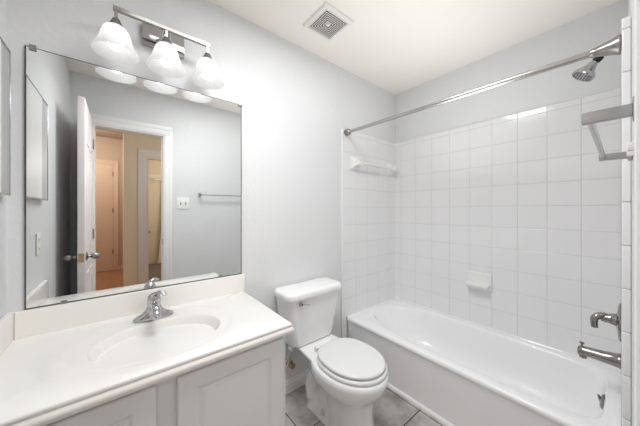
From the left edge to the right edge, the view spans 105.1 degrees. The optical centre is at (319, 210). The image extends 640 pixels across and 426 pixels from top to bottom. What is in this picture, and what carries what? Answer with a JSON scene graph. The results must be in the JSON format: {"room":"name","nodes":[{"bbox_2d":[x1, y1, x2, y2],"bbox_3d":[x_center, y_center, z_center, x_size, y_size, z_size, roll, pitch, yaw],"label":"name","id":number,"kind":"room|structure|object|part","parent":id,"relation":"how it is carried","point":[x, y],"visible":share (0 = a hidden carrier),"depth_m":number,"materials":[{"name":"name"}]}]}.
{"room":"bathroom","nodes":[
{"label":"bathroom","id":0,"kind":"room"},
{"bbox_2d":[0,0,6,318],"bbox_3d":[-0.707,0.042,0.265,0.100,2.612,1.590,0,0,-39],"label":"wall","id":1,"kind":"structure","parent":0,"point":[3,3],"depth_m":0.89,"materials":[{"name":"white paint"}]},
{"bbox_2d":[0,36,10,195],"bbox_3d":[-0.973,-0.312,0.692,0.023,0.520,0.470,0,0,-39],"label":"medicine cabinet","id":2,"kind":"object","parent":1,"relation":"attached to","point":[5,53],"visible":1,"depth_m":0.85,"materials":[{"name":"white paint"}]},
{"bbox_3d":[-0.981,-0.312,0.712,0.005,0.505,0.260,0,0,-39],"label":"door panel","id":3,"kind":"part","parent":2,"relation":"part of","materials":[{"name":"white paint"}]},
{"bbox_2d":[628,0,633,425],"bbox_3d":[0.720,0.051,0.479,2.585,2.432,0.120,0,0,-39],"label":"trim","id":4,"kind":"structure","parent":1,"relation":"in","point":[630,2],"depth_m":0.77,"materials":[{"name":"white paint"}]},
{"bbox_2d":[572,56,603,81],"bbox_3d":[1.332,-0.722,1.186,0.092,0.167,0.160,0,0,-39],"label":"shower fixture","id":5,"kind":"object","parent":4,"relation":"attached to","point":[586,73],"visible":0.77,"depth_m":1.19,"materials":[{"name":"silver metal"}]},
{"bbox_2d":[581,96,633,160],"bbox_3d":[0.710,-0.169,0.593,0.548,0.039,0.067,0,0,-39],"label":"towel bar","id":6,"kind":"object","parent":4,"relation":"attached to","point":[590,119],"visible":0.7,"depth_m":0.44,"materials":[{"name":"grey metal"}]},
{"bbox_3d":[0.503,-0.168,0.431,0.014,0.020,0.059,0,0,-39],"label":"bar post","id":7,"kind":"part","parent":6,"relation":"part of","materials":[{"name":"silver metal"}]},
{"bbox_3d":[0.912,-0.168,0.762,0.014,0.020,0.059,0,0,-39],"label":"bar post","id":8,"kind":"part","parent":6,"relation":"part of","materials":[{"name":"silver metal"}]},
{"bbox_2d":[627,142,633,156],"bbox_3d":[0.399,-0.073,0.308,0.116,0.118,0.016,0,0,-39],"label":"light switch","id":9,"kind":"object","parent":4,"relation":"attached to","point":[630,145],"visible":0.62,"depth_m":0.30,"materials":[{"name":"white plastic"}]},
{"bbox_2d":[634,0,639,425],"bbox_3d":[0.066,0.202,0.035,0.667,2.091,0.012,0,0,-39],"label":"door frame","id":10,"kind":"structure","parent":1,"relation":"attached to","point":[636,2],"depth_m":0.23,"materials":[{"name":"white paint"}]},
{"bbox_2d":[7,0,394,380],"bbox_3d":[-0.238,0.042,1.733,2.677,2.612,0.100,0,0,-39],"label":"wall","id":11,"kind":"structure","parent":0,"point":[296,102],"depth_m":1.55,"materials":[{"name":"white paint"}]},
{"bbox_2d":[14,273,244,338],"bbox_3d":[-0.801,0.432,1.198,0.886,0.102,0.019,0,0,-39],"label":"backsplash","id":12,"kind":"structure","parent":11,"relation":"attached to","point":[41,320],"depth_m":1.08,"materials":[{"name":"white stone"}]},
{"bbox_2d":[24,44,241,309],"bbox_3d":[-0.801,-0.130,1.205,0.851,1.022,0.010,0,0,-39],"label":"wall mirror","id":13,"kind":"object","parent":11,"relation":"attached to","point":[132,183],"visible":1,"depth_m":1.12,"materials":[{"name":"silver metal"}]},
{"bbox_2d":[90,5,223,89],"bbox_3d":[-0.724,-0.775,1.151,0.516,0.240,0.190,0,0,-39],"label":"vanity light","id":14,"kind":"object","parent":11,"relation":"attached to","point":[113,42],"visible":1,"depth_m":1.13,"materials":[{"name":"white glass"}]},
{"bbox_3d":[-0.853,-0.711,1.025,0.157,0.112,0.157,0,0,-39],"label":"lamp shade","id":15,"kind":"part","parent":14,"relation":"part of","materials":[{"name":"white glass"}]},
{"bbox_3d":[-0.853,-0.713,1.025,0.057,0.087,0.057,0,0,-39],"label":"light bulb","id":16,"kind":"part","parent":14,"relation":"part of","materials":[{"name":"white glass"}]},
{"bbox_3d":[-0.757,-0.827,1.164,0.097,0.036,0.013,0,0,38],"label":"arm","id":17,"kind":"part","parent":14,"relation":"part of","materials":[{"name":"silver metal"}]},
{"bbox_3d":[-0.776,-0.842,1.218,0.177,0.106,0.021,0,0,-39],"label":"wall plate","id":18,"kind":"part","parent":14,"relation":"part of","materials":[{"name":"silver metal"}]},
{"bbox_3d":[-0.714,-0.711,1.139,0.157,0.112,0.157,0,0,-39],"label":"lamp shade","id":19,"kind":"part","parent":14,"relation":"part of","materials":[{"name":"white glass"}]},
{"bbox_3d":[-0.714,-0.713,1.139,0.057,0.087,0.057,0,0,-39],"label":"light bulb","id":20,"kind":"part","parent":14,"relation":"part of","materials":[{"name":"white glass"}]},
{"bbox_3d":[-0.575,-0.711,1.252,0.157,0.112,0.157,0,0,-39],"label":"lamp shade","id":21,"kind":"part","parent":14,"relation":"part of","materials":[{"name":"white glass"}]},
{"bbox_3d":[-0.575,-0.713,1.252,0.057,0.087,0.057,0,0,-39],"label":"light bulb","id":22,"kind":"part","parent":14,"relation":"part of","materials":[{"name":"white glass"}]},
{"bbox_2d":[285,358,294,368],"bbox_3d":[-0.201,1.032,1.649,0.048,0.048,0.076,0,0,-39],"label":"water supply valve","id":23,"kind":"object","parent":11,"relation":"attached to","point":[291,364],"visible":0.59,"depth_m":1.63,"materials":[{"name":"gold metal"}]},
{"bbox_2d":[285,369,308,394],"bbox_3d":[-0.151,1.205,1.730,0.836,0.085,0.014,0,0,-39],"label":"baseboard","id":24,"kind":"structure","parent":11,"relation":"attached to","point":[297,381],"depth_m":1.71,"materials":[{"name":"white paint"}]},
{"bbox_2d":[341,127,342,337],"bbox_3d":[0.182,0.283,2.000,0.018,1.928,0.014,0,0,-39],"label":"trim","id":25,"kind":"structure","parent":11,"relation":"attached to","point":[341,127],"depth_m":1.99,"materials":[{"name":"white tile"}]},
{"bbox_2d":[343,128,394,337],"bbox_3d":[0.472,0.284,2.240,0.734,1.926,0.008,0,0,-39],"label":"tile","id":26,"kind":"structure","parent":11,"relation":"attached to","point":[368,192],"depth_m":2.20,"materials":[{"name":"white tile"}]},
{"bbox_2d":[350,157,396,175],"bbox_3d":[0.515,-0.398,2.224,0.616,0.110,0.069,0,0,-39],"label":"towel bar","id":27,"kind":"object","parent":26,"relation":"attached to","point":[355,162],"visible":1,"depth_m":2.10,"materials":[{"name":"white ceramic"}]},
{"bbox_3d":[0.317,-0.398,2.063,0.104,0.110,0.069,0,0,-39],"label":"bar post","id":28,"kind":"part","parent":27,"relation":"part of","materials":[{"name":"white ceramic"}]},
{"bbox_3d":[0.714,-0.398,2.385,0.104,0.110,0.069,0,0,-39],"label":"bar post","id":29,"kind":"part","parent":27,"relation":"part of","materials":[{"name":"white ceramic"}]},
{"bbox_2d":[344,34,620,135],"bbox_3d":[0.664,-0.621,1.465,0.073,0.094,1.437,0,0,-38],"label":"shower rod","id":30,"kind":"object","parent":26,"relation":"attached to","point":[613,46],"visible":1,"depth_m":1.11,"materials":[{"name":"grey metal"}]},
{"bbox_3d":[0.458,-0.633,1.720,0.025,0.041,0.720,0,0,-38],"label":"rod","id":31,"kind":"part","parent":30,"relation":"part of","materials":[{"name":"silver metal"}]},
{"bbox_2d":[285,385,444,425],"bbox_3d":[0.274,1.278,1.101,2.477,0.060,1.527,0,0,-39],"label":"floor","id":32,"kind":"structure","parent":0,"point":[391,409],"depth_m":1.51,"materials":[{"name":"tile"}]},
{"bbox_2d":[45,336,284,425],"bbox_3d":[-0.648,0.886,0.975,0.884,0.722,0.529,0,0,-39],"label":"vanity cabinet","id":33,"kind":"object","parent":32,"relation":"on","point":[245,388],"visible":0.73,"depth_m":0.86,"materials":[{"name":"white paint"}]},
{"bbox_3d":[-0.659,0.838,0.636,0.391,0.595,0.018,0,0,-39],"label":"door","id":34,"kind":"part","parent":33,"relation":"part of","materials":[{"name":"white paint"}]},
{"bbox_2d":[0,273,294,425],"bbox_3d":[-0.638,0.491,0.981,0.907,0.220,0.563,0,0,-39],"label":"countertop","id":35,"kind":"structure","parent":33,"relation":"on","point":[59,361],"depth_m":0.91,"materials":[{"name":"white stone"}]},
{"bbox_2d":[133,291,173,322],"bbox_3d":[-0.722,0.423,1.073,0.154,0.125,0.154,0,0,-39],"label":"sink faucet","id":36,"kind":"object","parent":35,"relation":"on","point":[154,310],"visible":1,"depth_m":1.08,"materials":[{"name":"silver metal"}]},
{"bbox_3d":[-0.753,0.457,1.112,0.154,0.058,0.054,0,0,-39],"label":"plate","id":37,"kind":"part","parent":36,"relation":"part of","materials":[{"name":"silver metal"}]},
{"bbox_3d":[-0.715,0.434,1.064,0.040,0.056,0.132,0,0,-39],"label":"spout","id":38,"kind":"part","parent":36,"relation":"part of","materials":[{"name":"silver metal"}]},
{"bbox_3d":[-0.733,0.387,1.111,0.094,0.052,0.053,0,0,1],"label":"lever handle","id":39,"kind":"part","parent":36,"relation":"part of","materials":[{"name":"silver metal"}]},
{"bbox_3d":[-0.312,0.838,0.918,0.390,0.595,0.018,0,0,-39],"label":"door","id":40,"kind":"part","parent":33,"relation":"part of","materials":[{"name":"white paint"}]},
{"bbox_2d":[274,277,387,425],"bbox_3d":[0.079,0.875,1.466,0.460,0.746,0.691,0,0,-39],"label":"toilet","id":41,"kind":"object","parent":32,"relation":"on","point":[345,376],"visible":0.96,"depth_m":1.43,"materials":[{"name":"white ceramic"}]},
{"bbox_3d":[-0.075,0.701,1.657,0.432,0.310,0.188,0,0,-39],"label":"tank","id":42,"kind":"part","parent":41,"relation":"part of","materials":[{"name":"white ceramic"}]},
{"bbox_3d":[-0.070,0.523,1.650,0.460,0.042,0.217,0,0,-39],"label":"tank lid","id":43,"kind":"part","parent":41,"relation":"part of","materials":[{"name":"white ceramic"}]},
{"bbox_3d":[0.178,0.823,1.381,0.332,0.024,0.391,0,0,-39],"label":"lid","id":44,"kind":"part","parent":41,"relation":"part of","materials":[{"name":"white plastic"}]},
{"bbox_3d":[0.183,0.849,1.374,0.350,0.019,0.395,0,0,-39],"label":"seat","id":45,"kind":"part","parent":41,"relation":"part of","materials":[{"name":"white plastic"}]},
{"bbox_2d":[347,299,620,425],"bbox_3d":[0.943,1.067,1.691,0.692,0.362,1.435,0,0,-39],"label":"bathtub","id":46,"kind":"object","parent":32,"relation":"on","point":[466,373],"visible":0.97,"depth_m":1.52,"materials":[{"name":"white ceramic"}]},
{"bbox_2d":[387,382,454,425],"bbox_3d":[0.686,1.236,1.482,0.017,0.023,1.430,0,0,-39],"label":"trim","id":47,"kind":"structure","parent":46,"relation":"attached to","point":[433,414],"depth_m":1.54,"materials":[{"name":"white wood"}]},
{"bbox_3d":[1.400,0.949,1.219,0.072,0.072,0.028,0,0,-39],"label":"overflow plate","id":48,"kind":"part","parent":46,"relation":"part of","materials":[{"name":"silver metal"}]},
{"bbox_2d":[208,0,620,94],"bbox_3d":[0.262,-1.204,1.117,2.677,0.080,1.687,0,0,-39],"label":"ceiling","id":49,"kind":"structure","parent":0,"point":[396,46],"depth_m":1.56,"materials":[{"name":"white paint"}]},
{"bbox_2d":[303,2,353,41],"bbox_3d":[0.050,-1.156,1.523,0.226,0.015,0.226,0,0,-39],"label":"ceiling vent","id":50,"kind":"object","parent":49,"relation":"in","point":[327,22],"visible":1,"depth_m":1.51,"materials":[{"name":"white plastic"}]},
{"bbox_2d":[309,9,347,38],"bbox_3d":[0.050,-1.155,1.523,0.170,0.012,0.170,0,0,-39],"label":"grille","id":51,"kind":"object","parent":50,"relation":"attached to","point":[327,23],"depth_m":1.52,"materials":[{"name":"white plastic"}]},
{"bbox_2d":[395,0,627,373],"bbox_3d":[1.297,0.042,1.892,0.092,2.612,1.587,0,0,-39],"label":"wall","id":52,"kind":"structure","parent":0,"point":[585,33],"depth_m":1.71,"materials":[{"name":"white paint"}]},
{"bbox_2d":[347,143,620,370],"bbox_3d":[0.944,0.104,1.692,0.692,1.563,1.436,0,0,-39],"label":"trim","id":53,"kind":"structure","parent":52,"relation":"attached to","point":[395,143],"depth_m":2.07,"materials":[{"name":"white ceramic"}]},
{"bbox_2d":[396,88,621,370],"bbox_3d":[1.213,0.103,1.916,0.008,1.564,1.445,0,0,-39],"label":"tile","id":54,"kind":"structure","parent":52,"relation":"attached to","point":[526,200],"depth_m":1.70,"materials":[{"name":"white tile"}]},
{"bbox_2d":[465,271,491,290],"bbox_3d":[1.196,0.540,1.861,0.085,0.122,0.164,0,0,-39],"label":"soap dish","id":55,"kind":"object","parent":54,"relation":"attached to","point":[477,280],"visible":1,"depth_m":1.86,"materials":[{"name":"white ceramic"}]},
{"bbox_2d":[465,281,489,289],"bbox_3d":[1.192,0.577,1.858,0.074,0.042,0.152,0,0,-39],"label":"tray","id":56,"kind":"object","parent":55,"relation":"on","point":[482,285],"depth_m":1.85,"materials":[{"name":"white ceramic"}]},
{"bbox_2d":[621,25,630,425],"bbox_3d":[1.387,0.284,1.112,0.734,1.926,0.022,0,0,-39],"label":"tile","id":57,"kind":"structure","parent":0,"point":[621,25],"depth_m":0.89,"materials":[{"name":"white tile"}]},
{"bbox_2d":[577,341,620,368],"bbox_3d":[1.349,0.698,1.187,0.068,0.076,0.140,0,0,-39],"label":"tub spout","id":58,"kind":"object","parent":57,"relation":"attached to","point":[614,359],"visible":0.91,"depth_m":1.17,"materials":[{"name":"silver metal"}]},
{"bbox_2d":[590,303,620,341],"bbox_3d":[1.363,0.517,1.170,0.174,0.174,0.096,0,0,-39],"label":"shower valve","id":59,"kind":"object","parent":57,"relation":"attached to","point":[614,319],"visible":0.98,"depth_m":1.15,"materials":[{"name":"silver metal"}]},
{"bbox_3d":[1.357,0.524,1.175,0.063,0.082,0.082,0,0,-39],"label":"lever handle","id":60,"kind":"part","parent":59,"relation":"part of","materials":[{"name":"silver metal"}]},
{"bbox_2d":[622,16,630,425],"bbox_3d":[1.087,0.284,0.869,0.037,1.924,0.021,0,0,-39],"label":"tile trim","id":61,"kind":"structure","parent":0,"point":[626,22],"depth_m":0.86,"materials":[{"name":"white tile"}]}
]}

